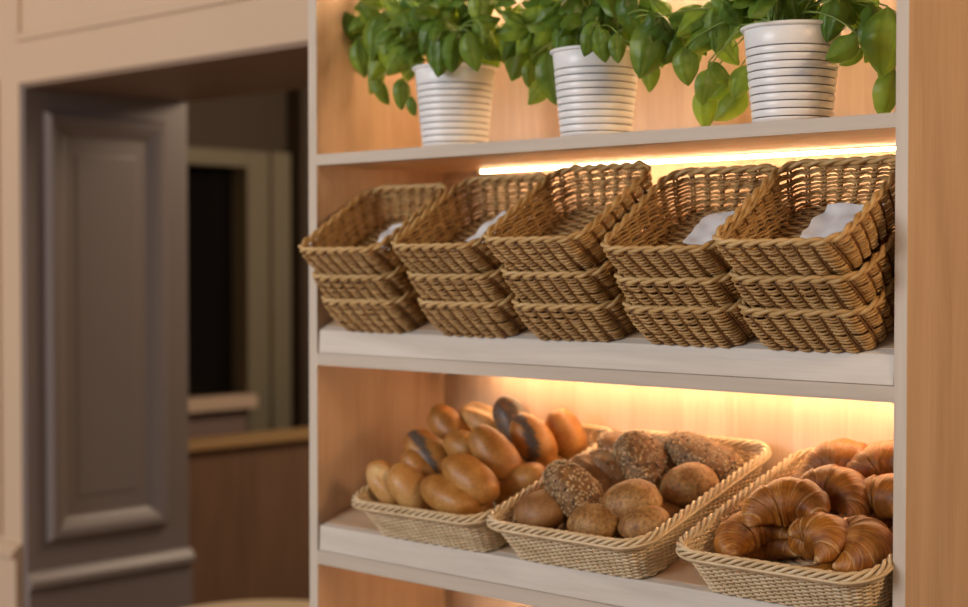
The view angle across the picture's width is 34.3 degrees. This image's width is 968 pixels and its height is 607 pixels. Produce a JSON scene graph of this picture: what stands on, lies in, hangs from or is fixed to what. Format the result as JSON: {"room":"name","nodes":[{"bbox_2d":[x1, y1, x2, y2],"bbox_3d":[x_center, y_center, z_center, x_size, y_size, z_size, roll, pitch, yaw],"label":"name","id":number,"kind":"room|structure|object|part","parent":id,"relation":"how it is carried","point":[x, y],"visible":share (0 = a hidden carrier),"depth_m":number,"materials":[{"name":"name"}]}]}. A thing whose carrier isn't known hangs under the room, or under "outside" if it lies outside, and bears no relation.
{"room":"food shop","nodes":[
{"label":"food shop","id":0,"kind":"room"},
{"bbox_2d":[0,0,307,606],"bbox_3d":[-0.132,0.033,3.742,7.700,2.750,0.565,1,2,43],"label":"wall","id":1,"kind":"structure","parent":0,"point":[240,25],"depth_m":4.32,"materials":[{"name":"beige paint"}]},
{"bbox_2d":[0,280,1,534],"bbox_3d":[-1.727,0.005,4.838,0.900,1.317,0.012,1,2,43],"label":"trim","id":2,"kind":"structure","parent":1,"relation":"attached to","point":[0,280],"depth_m":4.54,"materials":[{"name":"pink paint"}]},
{"bbox_2d":[0,540,22,606],"bbox_3d":[-2.239,1.019,5.325,2.492,0.702,0.035,1,2,43],"label":"baseboard","id":3,"kind":"structure","parent":1,"relation":"attached to","point":[11,554],"depth_m":4.48,"materials":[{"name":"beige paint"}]},
{"bbox_2d":[20,84,188,606],"bbox_3d":[-1.118,0.379,4.675,0.025,2.013,0.561,1,2,43],"label":"trim","id":4,"kind":"structure","parent":1,"relation":"attached to","point":[39,554],"depth_m":4.60,"materials":[{"name":"beige paint"}]},
{"bbox_2d":[44,112,168,541],"bbox_3d":[-1.109,0.065,4.644,0.029,1.231,0.412,1,2,43],"label":"trim","id":5,"kind":"structure","parent":1,"relation":"attached to","point":[105,186],"depth_m":4.64,"materials":[{"name":"beige paint"}]},
{"bbox_2d":[26,547,194,606],"bbox_3d":[-1.098,1.073,4.671,0.032,0.625,0.565,1,2,43],"label":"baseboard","id":6,"kind":"structure","parent":1,"relation":"attached to","point":[161,578],"depth_m":4.68,"materials":[{"name":"beige paint"}]},
{"bbox_2d":[14,0,239,41],"bbox_3d":[-0.298,-0.967,3.479,2.817,0.498,0.010,1,2,43],"label":"trim","id":7,"kind":"structure","parent":1,"relation":"attached to","point":[193,4],"depth_m":4.12,"materials":[{"name":"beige paint"}]},
{"bbox_2d":[24,41,307,101],"bbox_3d":[-0.586,-0.611,4.155,1.429,0.012,0.563,1,2,43],"label":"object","id":8,"kind":"structure","parent":1,"relation":"attached to","point":[283,67],"depth_m":4.21,"materials":[{"name":"brown paint"}]},
{"bbox_2d":[187,91,287,395],"bbox_3d":[-0.933,-0.039,6.707,0.120,2.750,2.675,1,2,43],"label":"wall","id":9,"kind":"structure","parent":0,"point":[255,122],"depth_m":6.52,"materials":[{"name":"brown paint"}]},
{"bbox_2d":[188,409,246,437],"bbox_3d":[-1.267,0.710,6.242,0.049,0.544,0.780,1,2,43],"label":"trim","id":10,"kind":"structure","parent":9,"relation":"attached to","point":[227,422],"depth_m":6.39,"materials":[{"name":"brown paint"}]},
{"bbox_2d":[187,147,290,432],"bbox_3d":[-1.199,0.000,6.327,0.190,1.259,1.022,1,2,43],"label":"window","id":11,"kind":"structure","parent":9,"relation":"in","point":[239,218],"depth_m":6.56,"materials":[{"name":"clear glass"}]},
{"bbox_3d":[-1.318,-0.090,6.329,0.010,0.939,0.766,1,2,43],"label":"pane","id":12,"kind":"part","parent":11,"relation":"part of","materials":[{"name":"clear glass"}]},
{"bbox_3d":[-1.271,0.409,6.253,0.180,0.055,0.800,1,2,43],"label":"sill","id":13,"kind":"part","parent":11,"relation":"part of","materials":[{"name":"beige wood"}]},
{"bbox_2d":[287,88,308,427],"bbox_3d":[-0.702,-0.042,6.792,0.099,2.750,0.302,1,2,43],"label":"trim","id":14,"kind":"structure","parent":9,"relation":"attached to","point":[297,99],"depth_m":6.67,"materials":[{"name":"brown paint"}]},
{"bbox_2d":[415,66,494,146],"bbox_3d":[-0.053,-0.355,2.861,0.146,0.145,0.146,1,2,43],"label":"pot","id":15,"kind":"object","parent":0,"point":[454,108],"depth_m":2.80,"materials":[{"name":"white ceramic"}]},
{"bbox_3d":[-0.544,1.488,2.530,9.000,0.100,9.300,1,2,43],"label":"floor","id":16,"kind":"structure","parent":0,"visible":0},
{"bbox_2d":[189,427,309,605],"bbox_3d":[-0.360,0.900,5.973,0.140,0.907,2.260,1,2,43],"label":"counter","id":17,"kind":"object","parent":16,"relation":"on","point":[249,493],"depth_m":5.43,"materials":[{"name":"brown wood"}]},
{"bbox_2d":[191,599,309,606],"bbox_3d":[-0.593,1.123,4.159,0.650,0.550,0.650,1,2,43],"label":"round table","id":18,"kind":"object","parent":16,"relation":"on","point":[264,602],"visible":0.76,"depth_m":4.41,"materials":[{"name":"brown paint"}]},
{"bbox_2d":[308,0,967,606],"bbox_3d":[0.246,0.308,2.727,1.256,2.250,0.360,1,2,43],"label":"shelving unit","id":19,"kind":"object","parent":16,"relation":"on","point":[367,391],"visible":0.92,"depth_m":2.65,"materials":[{"name":"brown wood"}]},
{"bbox_3d":[-0.204,0.298,3.149,0.023,2.250,0.358,1,2,43],"label":"panel","id":20,"kind":"part","parent":19,"relation":"part of","materials":[{"name":"brown wood"}]},
{"bbox_2d":[321,281,449,333],"bbox_3d":[-0.158,-0.033,2.941,0.226,0.173,0.234,1,2,42],"label":"wicker basket","id":21,"kind":"object","parent":19,"relation":"on","point":[399,317],"visible":0.46,"depth_m":2.85,"materials":[{"name":"brown wicker"}]},
{"bbox_2d":[312,215,460,307],"bbox_3d":[-0.174,-0.078,2.921,0.226,0.174,0.234,1,2,42],"label":"wicker basket","id":22,"kind":"object","parent":21,"relation":"on","point":[389,285],"visible":0.39,"depth_m":2.83,"materials":[{"name":"brown wicker"}]},
{"bbox_2d":[298,182,449,280],"bbox_3d":[-0.197,-0.133,2.897,0.226,0.183,0.231,1,2,42],"label":"wicker basket","id":23,"kind":"object","parent":22,"relation":"on","point":[367,256],"visible":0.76,"depth_m":2.94,"materials":[{"name":"brown wicker"}]},
{"bbox_2d":[377,223,413,249],"bbox_3d":[-0.154,-0.129,2.911,0.105,0.066,0.078,1,2,37],"label":"paper napkin","id":24,"kind":"object","parent":23,"relation":"in","point":[390,230],"visible":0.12,"depth_m":2.94,"materials":[{"name":"white paper"}]},
{"bbox_2d":[342,0,516,146],"bbox_3d":[-0.099,-0.446,2.912,0.518,0.324,0.286,1,2,43],"label":"basil","id":25,"kind":"object","parent":19,"relation":"on","point":[458,41],"visible":0.92,"depth_m":2.81,"materials":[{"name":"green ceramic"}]},
{"bbox_2d":[417,279,528,337],"bbox_3d":[0.029,-0.028,2.766,0.226,0.173,0.234,1,2,44],"label":"wicker basket","id":26,"kind":"object","parent":19,"relation":"on","point":[502,321],"visible":0.31,"depth_m":2.68,"materials":[{"name":"brown wicker"}]},
{"bbox_2d":[407,212,563,309],"bbox_3d":[0.011,-0.076,2.747,0.226,0.173,0.234,1,2,43],"label":"wicker basket","id":27,"kind":"object","parent":26,"relation":"on","point":[491,286],"visible":0.38,"depth_m":2.66,"materials":[{"name":"brown wicker"}]},
{"bbox_2d":[391,172,551,273],"bbox_3d":[-0.017,-0.136,2.723,0.226,0.185,0.230,1,2,44],"label":"wicker basket","id":28,"kind":"object","parent":27,"relation":"on","point":[460,256],"visible":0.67,"depth_m":2.77,"materials":[{"name":"brown wicker"}]},
{"bbox_2d":[466,211,514,242],"bbox_3d":[0.026,-0.132,2.734,0.081,0.063,0.101,-1,2,-30],"label":"paper napkin","id":29,"kind":"object","parent":28,"relation":"in","point":[483,228],"visible":0.16,"depth_m":2.76,"materials":[{"name":"white paper"}]},
{"bbox_2d":[351,420,612,551],"bbox_3d":[0.001,0.330,2.900,0.354,0.196,0.406,1,2,43],"label":"bread basket","id":30,"kind":"object","parent":19,"relation":"on","point":[432,527],"visible":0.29,"depth_m":2.76,"materials":[{"name":"beige wicker"}]},
{"bbox_2d":[366,460,398,504],"bbox_3d":[-0.178,0.336,2.908,0.089,0.091,0.065,1,2,29],"label":"bread roll","id":31,"kind":"object","parent":30,"relation":"in","point":[377,470],"visible":0.48,"depth_m":2.89,"materials":[{"name":"brown food"}]},
{"bbox_2d":[387,463,430,509],"bbox_3d":[-0.132,0.338,2.873,0.095,0.091,0.071,1,2,26],"label":"bread roll","id":32,"kind":"object","parent":30,"relation":"in","point":[404,480],"visible":0.64,"depth_m":2.85,"materials":[{"name":"brown food"}]},
{"bbox_2d":[400,449,435,475],"bbox_3d":[-0.117,0.308,2.951,0.078,0.073,0.064,1,2,27],"label":"bread roll","id":33,"kind":"object","parent":30,"relation":"in","point":[411,457],"visible":0.41,"depth_m":2.93,"materials":[{"name":"brown food"}]},
{"bbox_2d":[404,428,447,473],"bbox_3d":[-0.103,0.285,2.966,0.108,0.094,0.070,1,2,37],"label":"bread roll","id":34,"kind":"object","parent":30,"relation":"in","point":[426,443],"visible":0.54,"depth_m":2.94,"materials":[{"name":"brown food"}]},
{"bbox_2d":[427,404,470,440],"bbox_3d":[-0.064,0.243,3.042,0.099,0.092,0.068,1,2,28],"label":"bread roll","id":35,"kind":"object","parent":30,"relation":"in","point":[442,420],"visible":0.55,"depth_m":3.02,"materials":[{"name":"brown food"}]},
{"bbox_2d":[420,473,480,514],"bbox_3d":[-0.060,0.343,2.796,0.075,0.074,0.131,-1,2,-42],"label":"bread roll","id":36,"kind":"object","parent":30,"relation":"in","point":[439,493],"visible":0.8,"depth_m":2.76,"materials":[{"name":"brown food"}]},
{"bbox_2d":[443,430,473,456],"bbox_3d":[-0.040,0.266,2.922,0.085,0.060,0.061,1,2,35],"label":"bread roll","id":37,"kind":"object","parent":30,"relation":"in","point":[455,441],"visible":0.43,"depth_m":2.90,"materials":[{"name":"brown food"}]},
{"bbox_2d":[442,452,499,504],"bbox_3d":[-0.024,0.311,2.793,0.115,0.088,0.072,1,2,37],"label":"bread roll","id":38,"kind":"object","parent":30,"relation":"in","point":[463,470],"visible":0.98,"depth_m":2.76,"materials":[{"name":"brown food"}]},
{"bbox_2d":[458,503,493,526],"bbox_3d":[-0.033,0.370,2.817,0.101,0.058,0.073,0,1,1],"label":"bread roll","id":39,"kind":"object","parent":30,"relation":"in","point":[484,508],"visible":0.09,"depth_m":2.79,"materials":[{"name":"brown food"}]},
{"bbox_2d":[459,402,497,430],"bbox_3d":[-0.004,0.228,3.039,0.106,0.074,0.065,1,2,38],"label":"bread roll","id":40,"kind":"object","parent":30,"relation":"in","point":[474,414],"visible":0.45,"depth_m":3.02,"materials":[{"name":"brown food"}]},
{"bbox_2d":[494,494,508,504],"bbox_3d":[0.053,0.337,2.869,0.071,0.061,0.099,1,2,29],"label":"bread roll","id":41,"kind":"object","parent":30,"relation":"in","point":[501,498],"visible":0.22,"depth_m":2.83,"materials":[{"name":"brown food"}]},
{"bbox_2d":[492,396,531,445],"bbox_3d":[0.061,0.228,2.978,0.086,0.106,0.071,1,2,30],"label":"bread roll","id":42,"kind":"object","parent":30,"relation":"in","point":[505,408],"visible":0.47,"depth_m":2.96,"materials":[{"name":"brown food"}]},
{"bbox_2d":[499,462,545,498],"bbox_3d":[0.065,0.323,2.837,0.112,0.076,0.070,1,2,36],"label":"bread roll","id":43,"kind":"object","parent":30,"relation":"in","point":[521,477],"visible":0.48,"depth_m":2.80,"materials":[{"name":"brown food"}]},
{"bbox_2d":[468,425,521,481],"bbox_3d":[0.021,0.273,2.857,0.101,0.102,0.072,1,2,38],"label":"bread roll","id":44,"kind":"object","parent":43,"relation":"on","point":[486,444],"visible":0.73,"depth_m":2.83,"materials":[{"name":"brown food"}]},
{"bbox_2d":[510,413,557,467],"bbox_3d":[0.092,0.255,2.910,0.088,0.102,0.070,1,2,28],"label":"bread roll","id":45,"kind":"object","parent":30,"relation":"in","point":[533,440],"visible":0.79,"depth_m":2.88,"materials":[{"name":"brown food"}]},
{"bbox_2d":[523,455,564,463],"bbox_3d":[0.118,0.307,2.937,0.072,0.057,0.097,-1,2,-42],"label":"bread roll","id":46,"kind":"object","parent":30,"relation":"in","point":[558,456],"visible":0.05,"depth_m":2.92,"materials":[{"name":"brown food"}]},
{"bbox_2d":[545,408,586,461],"bbox_3d":[0.156,0.248,2.947,0.077,0.101,0.068,-1,2,-37],"label":"bread roll","id":47,"kind":"object","parent":30,"relation":"in","point":[569,434],"visible":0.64,"depth_m":2.92,"materials":[{"name":"brown food"}]},
{"bbox_3d":[0.132,0.457,2.604,1.210,0.051,0.016,1,2,43],"label":"rail","id":48,"kind":"part","parent":19,"relation":"part of","materials":[{"name":"white wood"}]},
{"bbox_2d":[511,280,635,341],"bbox_3d":[0.192,-0.025,2.614,0.226,0.173,0.234,1,2,42],"label":"wicker basket","id":49,"kind":"object","parent":19,"relation":"on","point":[606,321],"visible":0.39,"depth_m":2.53,"materials":[{"name":"brown wicker"}]},
{"bbox_2d":[501,205,669,309],"bbox_3d":[0.174,-0.076,2.592,0.226,0.173,0.234,1,2,44],"label":"wicker basket","id":50,"kind":"object","parent":49,"relation":"on","point":[597,285],"visible":0.46,"depth_m":2.50,"materials":[{"name":"brown wicker"}]},
{"bbox_2d":[483,161,652,271],"bbox_3d":[0.143,-0.141,2.567,0.226,0.185,0.230,1,2,45],"label":"wicker basket","id":51,"kind":"object","parent":50,"relation":"on","point":[573,244],"visible":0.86,"depth_m":2.59,"materials":[{"name":"brown wicker"}]},
{"bbox_2d":[494,0,674,136],"bbox_3d":[0.184,-0.444,2.636,0.403,0.333,0.251,1,2,43],"label":"basil","id":52,"kind":"object","parent":19,"relation":"on","point":[587,58],"visible":0.98,"depth_m":2.58,"materials":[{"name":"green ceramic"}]},
{"bbox_2d":[553,49,637,136],"bbox_3d":[0.188,-0.349,2.636,0.146,0.145,0.146,1,2,43],"label":"pot","id":53,"kind":"object","parent":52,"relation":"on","point":[592,94],"depth_m":2.58,"materials":[{"name":"white ceramic"}]},
{"bbox_3d":[0.132,0.079,2.594,1.210,0.050,0.016,1,2,43],"label":"rail","id":54,"kind":"part","parent":19,"relation":"part of","materials":[{"name":"white wood"}]},
{"bbox_2d":[487,429,771,578],"bbox_3d":[0.248,0.335,2.669,0.354,0.196,0.406,1,2,43],"label":"bread basket","id":55,"kind":"object","parent":19,"relation":"on","point":[637,557],"visible":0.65,"depth_m":2.55,"materials":[{"name":"beige wicker"}]},
{"bbox_2d":[512,516,558,528],"bbox_3d":[0.091,0.362,2.664,0.086,0.059,0.074,0,1,-20],"label":"bread roll","id":56,"kind":"object","parent":55,"relation":"in","point":[514,519],"visible":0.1,"depth_m":2.65,"materials":[{"name":"brown food"}]},
{"bbox_2d":[514,489,565,527],"bbox_3d":[0.096,0.348,2.650,0.092,0.067,0.087,0,1,17],"label":"bread roll","id":57,"kind":"object","parent":55,"relation":"in","point":[539,508],"visible":0.8,"depth_m":2.62,"materials":[{"name":"brown food"}]},
{"bbox_2d":[563,517,568,530],"bbox_3d":[0.182,0.370,2.642,0.100,0.058,0.070,0,1,18],"label":"bread roll","id":58,"kind":"object","parent":55,"relation":"in","point":[566,519],"visible":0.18,"depth_m":2.63,"materials":[{"name":"brown food"}]},
{"bbox_2d":[542,459,604,517],"bbox_3d":[0.151,0.315,2.640,0.111,0.103,0.085,1,2,36],"label":"bread roll","id":59,"kind":"object","parent":55,"relation":"in","point":[572,487],"visible":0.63,"depth_m":2.62,"materials":[{"name":"brown food"}]},
{"bbox_2d":[571,454,611,492],"bbox_3d":[0.190,0.301,2.708,0.087,0.081,0.063,1,2,26],"label":"bread roll","id":60,"kind":"object","parent":55,"relation":"in","point":[585,461],"visible":0.36,"depth_m":2.69,"materials":[{"name":"brown food"}]},
{"bbox_2d":[567,503,618,536],"bbox_3d":[0.178,0.357,2.561,0.078,0.062,0.096,-1,2,-38],"label":"bread roll","id":61,"kind":"object","parent":55,"relation":"in","point":[593,518],"visible":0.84,"depth_m":2.53,"materials":[{"name":"brown food"}]},
{"bbox_2d":[588,448,625,485],"bbox_3d":[0.215,0.288,2.716,0.096,0.076,0.070,1,2,24],"label":"bread roll","id":62,"kind":"object","parent":55,"relation":"in","point":[603,458],"visible":0.46,"depth_m":2.69,"materials":[{"name":"brown food"}]},
{"bbox_2d":[597,431,621,450],"bbox_3d":[0.244,0.266,2.798,0.068,0.074,0.091,-1,2,-38],"label":"bread roll","id":63,"kind":"object","parent":55,"relation":"in","point":[606,440],"visible":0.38,"depth_m":2.79,"materials":[{"name":"brown food"}]},
{"bbox_2d":[602,479,661,520],"bbox_3d":[0.241,0.321,2.559,0.099,0.070,0.089,1,2,32],"label":"bread roll","id":64,"kind":"object","parent":55,"relation":"in","point":[625,497],"visible":0.73,"depth_m":2.53,"materials":[{"name":"brown food"}]},
{"bbox_2d":[617,505,669,539],"bbox_3d":[0.260,0.353,2.522,0.079,0.059,0.083,-1,2,-38],"label":"bread roll","id":65,"kind":"object","parent":55,"relation":"in","point":[644,520],"visible":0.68,"depth_m":2.50,"materials":[{"name":"brown food"}]},
{"bbox_2d":[612,430,675,487],"bbox_3d":[0.276,0.272,2.696,0.099,0.106,0.097,-1,2,-38],"label":"bread roll","id":66,"kind":"object","parent":55,"relation":"in","point":[639,456],"visible":0.72,"depth_m":2.67,"materials":[{"name":"brown food"}]},
{"bbox_2d":[661,500,686,529],"bbox_3d":[0.295,0.357,2.603,0.098,0.060,0.071,-1,2,-24],"label":"bread roll","id":67,"kind":"object","parent":55,"relation":"in","point":[672,509],"visible":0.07,"depth_m":2.58,"materials":[{"name":"brown food"}]},
{"bbox_2d":[660,462,719,508],"bbox_3d":[0.342,0.303,2.619,0.096,0.076,0.095,-1,2,-23],"label":"bread roll","id":68,"kind":"object","parent":55,"relation":"in","point":[683,484],"visible":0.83,"depth_m":2.58,"materials":[{"name":"brown food"}]},
{"bbox_2d":[662,430,743,483],"bbox_3d":[0.372,0.265,2.683,0.085,0.089,0.150,-1,2,-44],"label":"bread roll","id":69,"kind":"object","parent":55,"relation":"in","point":[682,447],"visible":0.71,"depth_m":2.66,"materials":[{"name":"brown food"}]},
{"bbox_3d":[0.366,0.305,2.852,1.214,2.250,0.011,1,2,43],"label":"panel","id":70,"kind":"part","parent":19,"relation":"part of","materials":[{"name":"brown wood"}]},
{"bbox_2d":[481,147,895,172],"bbox_3d":[0.380,-0.253,2.752,1.050,0.005,0.008,1,2,43],"label":"strip light","id":71,"kind":"object","parent":19,"relation":"on","point":[843,149],"depth_m":2.72,"materials":[{"name":"beige plastic"}]},
{"bbox_2d":[622,285,761,347],"bbox_3d":[0.362,-0.021,2.455,0.226,0.173,0.234,1,2,44],"label":"wicker basket","id":72,"kind":"object","parent":19,"relation":"on","point":[694,328],"visible":0.38,"depth_m":2.38,"materials":[{"name":"brown wicker"}]},
{"bbox_2d":[614,208,789,317],"bbox_3d":[0.347,-0.065,2.434,0.226,0.174,0.234,1,2,44],"label":"wicker basket","id":73,"kind":"object","parent":72,"relation":"on","point":[719,290],"visible":0.42,"depth_m":2.35,"materials":[{"name":"brown wicker"}]},
{"bbox_2d":[600,163,782,284],"bbox_3d":[0.323,-0.122,2.409,0.226,0.188,0.229,1,2,43],"label":"wicker basket","id":74,"kind":"object","parent":73,"relation":"on","point":[673,257],"visible":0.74,"depth_m":2.45,"materials":[{"name":"brown wicker"}]},
{"bbox_2d":[683,211,733,244],"bbox_3d":[0.367,-0.116,2.421,0.080,0.057,0.100,-1,2,-42],"label":"paper napkin","id":75,"kind":"object","parent":74,"relation":"in","point":[703,232],"visible":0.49,"depth_m":2.44,"materials":[{"name":"white paper"}]},
{"bbox_2d":[650,0,895,125],"bbox_3d":[0.439,-0.440,2.399,0.434,0.339,0.257,1,2,43],"label":"basil","id":76,"kind":"object","parent":19,"relation":"on","point":[794,49],"visible":0.93,"depth_m":2.33,"materials":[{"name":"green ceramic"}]},
{"bbox_2d":[744,24,841,122],"bbox_3d":[0.467,-0.343,2.376,0.146,0.145,0.146,1,2,43],"label":"pot","id":77,"kind":"object","parent":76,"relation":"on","point":[788,76],"depth_m":2.32,"materials":[{"name":"white ceramic"}]},
{"bbox_2d":[676,447,893,606],"bbox_3d":[0.534,0.342,2.402,0.354,0.196,0.406,1,2,43],"label":"bread basket","id":78,"kind":"object","parent":19,"relation":"on","point":[770,581],"visible":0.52,"depth_m":2.29,"materials":[{"name":"beige wicker"}]},
{"bbox_2d":[713,512,788,555],"bbox_3d":[0.410,0.353,2.419,0.122,0.070,0.086,0,1,-16],"label":"croissant","id":79,"kind":"object","parent":78,"relation":"in","point":[733,537],"visible":0.67,"depth_m":2.39,"materials":[{"name":"brown food"}]},
{"bbox_2d":[739,539,798,559],"bbox_3d":[0.446,0.371,2.427,0.108,0.053,0.071,1,2,24],"label":"croissant","id":80,"kind":"object","parent":78,"relation":"in","point":[779,549],"visible":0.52,"depth_m":2.40,"materials":[{"name":"brown food"}]},
{"bbox_2d":[741,477,830,527],"bbox_3d":[0.462,0.303,2.395,0.134,0.074,0.082,0,1,19],"label":"croissant","id":81,"kind":"object","parent":78,"relation":"in","point":[783,500],"visible":0.8,"depth_m":2.37,"materials":[{"name":"brown food"}]},
{"bbox_2d":[791,468,801,478],"bbox_3d":[0.551,0.286,2.567,0.118,0.064,0.082,0,1,-6],"label":"croissant","id":82,"kind":"object","parent":78,"relation":"in","point":[797,473],"visible":0.06,"depth_m":2.56,"materials":[{"name":"brown food"}]},
{"bbox_2d":[787,518,814,560],"bbox_3d":[0.495,0.349,2.349,0.079,0.064,0.119,0,1,-8],"label":"croissant","id":83,"kind":"object","parent":78,"relation":"in","point":[796,546],"visible":0.16,"depth_m":2.33,"materials":[{"name":"brown food"}]},
{"bbox_2d":[788,512,848,563],"bbox_3d":[0.499,0.340,2.295,0.074,0.064,0.113,0,1,-15],"label":"croissant","id":84,"kind":"object","parent":78,"relation":"in","point":[822,535],"visible":0.95,"depth_m":2.27,"materials":[{"name":"brown food"}]},
{"bbox_2d":[797,563,860,596],"bbox_3d":[0.502,0.399,2.278,0.108,0.052,0.070,1,2,24],"label":"croissant","id":85,"kind":"object","parent":78,"relation":"in","point":[818,565],"visible":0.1,"depth_m":2.27,"materials":[{"name":"brown food"}]},
{"bbox_2d":[801,438,867,474],"bbox_3d":[0.582,0.253,2.542,0.127,0.069,0.082,1,2,33],"label":"croissant","id":86,"kind":"object","parent":78,"relation":"in","point":[841,451],"visible":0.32,"depth_m":2.53,"materials":[{"name":"brown food"}]},
{"bbox_2d":[799,464,872,517],"bbox_3d":[0.552,0.291,2.426,0.090,0.082,0.129,-1,2,-33],"label":"croissant","id":87,"kind":"object","parent":78,"relation":"in","point":[846,491],"visible":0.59,"depth_m":2.40,"materials":[{"name":"brown food"}]},
{"bbox_2d":[832,515,892,572],"bbox_3d":[0.549,0.348,2.268,0.093,0.076,0.128,0,1,11],"label":"croissant","id":88,"kind":"object","parent":78,"relation":"in","point":[869,542],"visible":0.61,"depth_m":2.23,"materials":[{"name":"brown food"}]},
{"bbox_2d":[846,440,893,477],"bbox_3d":[0.632,0.256,2.477,0.123,0.080,0.080,1,2,23],"label":"croissant","id":89,"kind":"object","parent":78,"relation":"in","point":[877,458],"visible":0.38,"depth_m":2.46,"materials":[{"name":"brown food"}]},
{"bbox_2d":[863,473,892,518],"bbox_3d":[0.616,0.293,2.386,0.090,0.070,0.135,-1,2,-37],"label":"croissant","id":90,"kind":"object","parent":78,"relation":"in","point":[879,488],"visible":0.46,"depth_m":2.36,"materials":[{"name":"brown food"}]},
{"bbox_2d":[870,513,892,528],"bbox_3d":[0.639,0.331,2.434,0.070,0.051,0.108,-1,2,-37],"label":"croissant","id":91,"kind":"object","parent":78,"relation":"in","point":[888,522],"visible":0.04,"depth_m":2.41,"materials":[{"name":"brown food"}]},
{"bbox_2d":[738,239,894,353],"bbox_3d":[0.519,-0.017,2.308,0.226,0.173,0.234,1,2,42],"label":"wicker basket","id":92,"kind":"object","parent":19,"relation":"on","point":[871,324],"visible":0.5,"depth_m":2.22,"materials":[{"name":"brown wicker"}]},
{"bbox_2d":[728,202,894,318],"bbox_3d":[0.503,-0.065,2.287,0.226,0.174,0.234,1,2,44],"label":"wicker basket","id":93,"kind":"object","parent":92,"relation":"on","point":[852,290],"visible":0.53,"depth_m":2.20,"materials":[{"name":"brown wicker"}]},
{"bbox_2d":[712,154,894,275],"bbox_3d":[0.474,-0.124,2.265,0.226,0.184,0.230,1,2,44],"label":"wicker basket","id":94,"kind":"object","parent":93,"relation":"on","point":[838,253],"visible":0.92,"depth_m":2.26,"materials":[{"name":"brown wicker"}]},
{"bbox_2d":[800,203,884,238],"bbox_3d":[0.517,-0.119,2.276,0.080,0.058,0.099,-1,2,-40],"label":"paper napkin","id":95,"kind":"object","parent":94,"relation":"in","point":[836,216],"visible":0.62,"depth_m":2.29,"materials":[{"name":"white paper"}]},
{"bbox_3d":[0.698,0.319,2.305,0.019,2.250,0.358,1,2,43],"label":"panel","id":96,"kind":"part","parent":19,"relation":"part of","materials":[{"name":"brown wood"}]}
]}

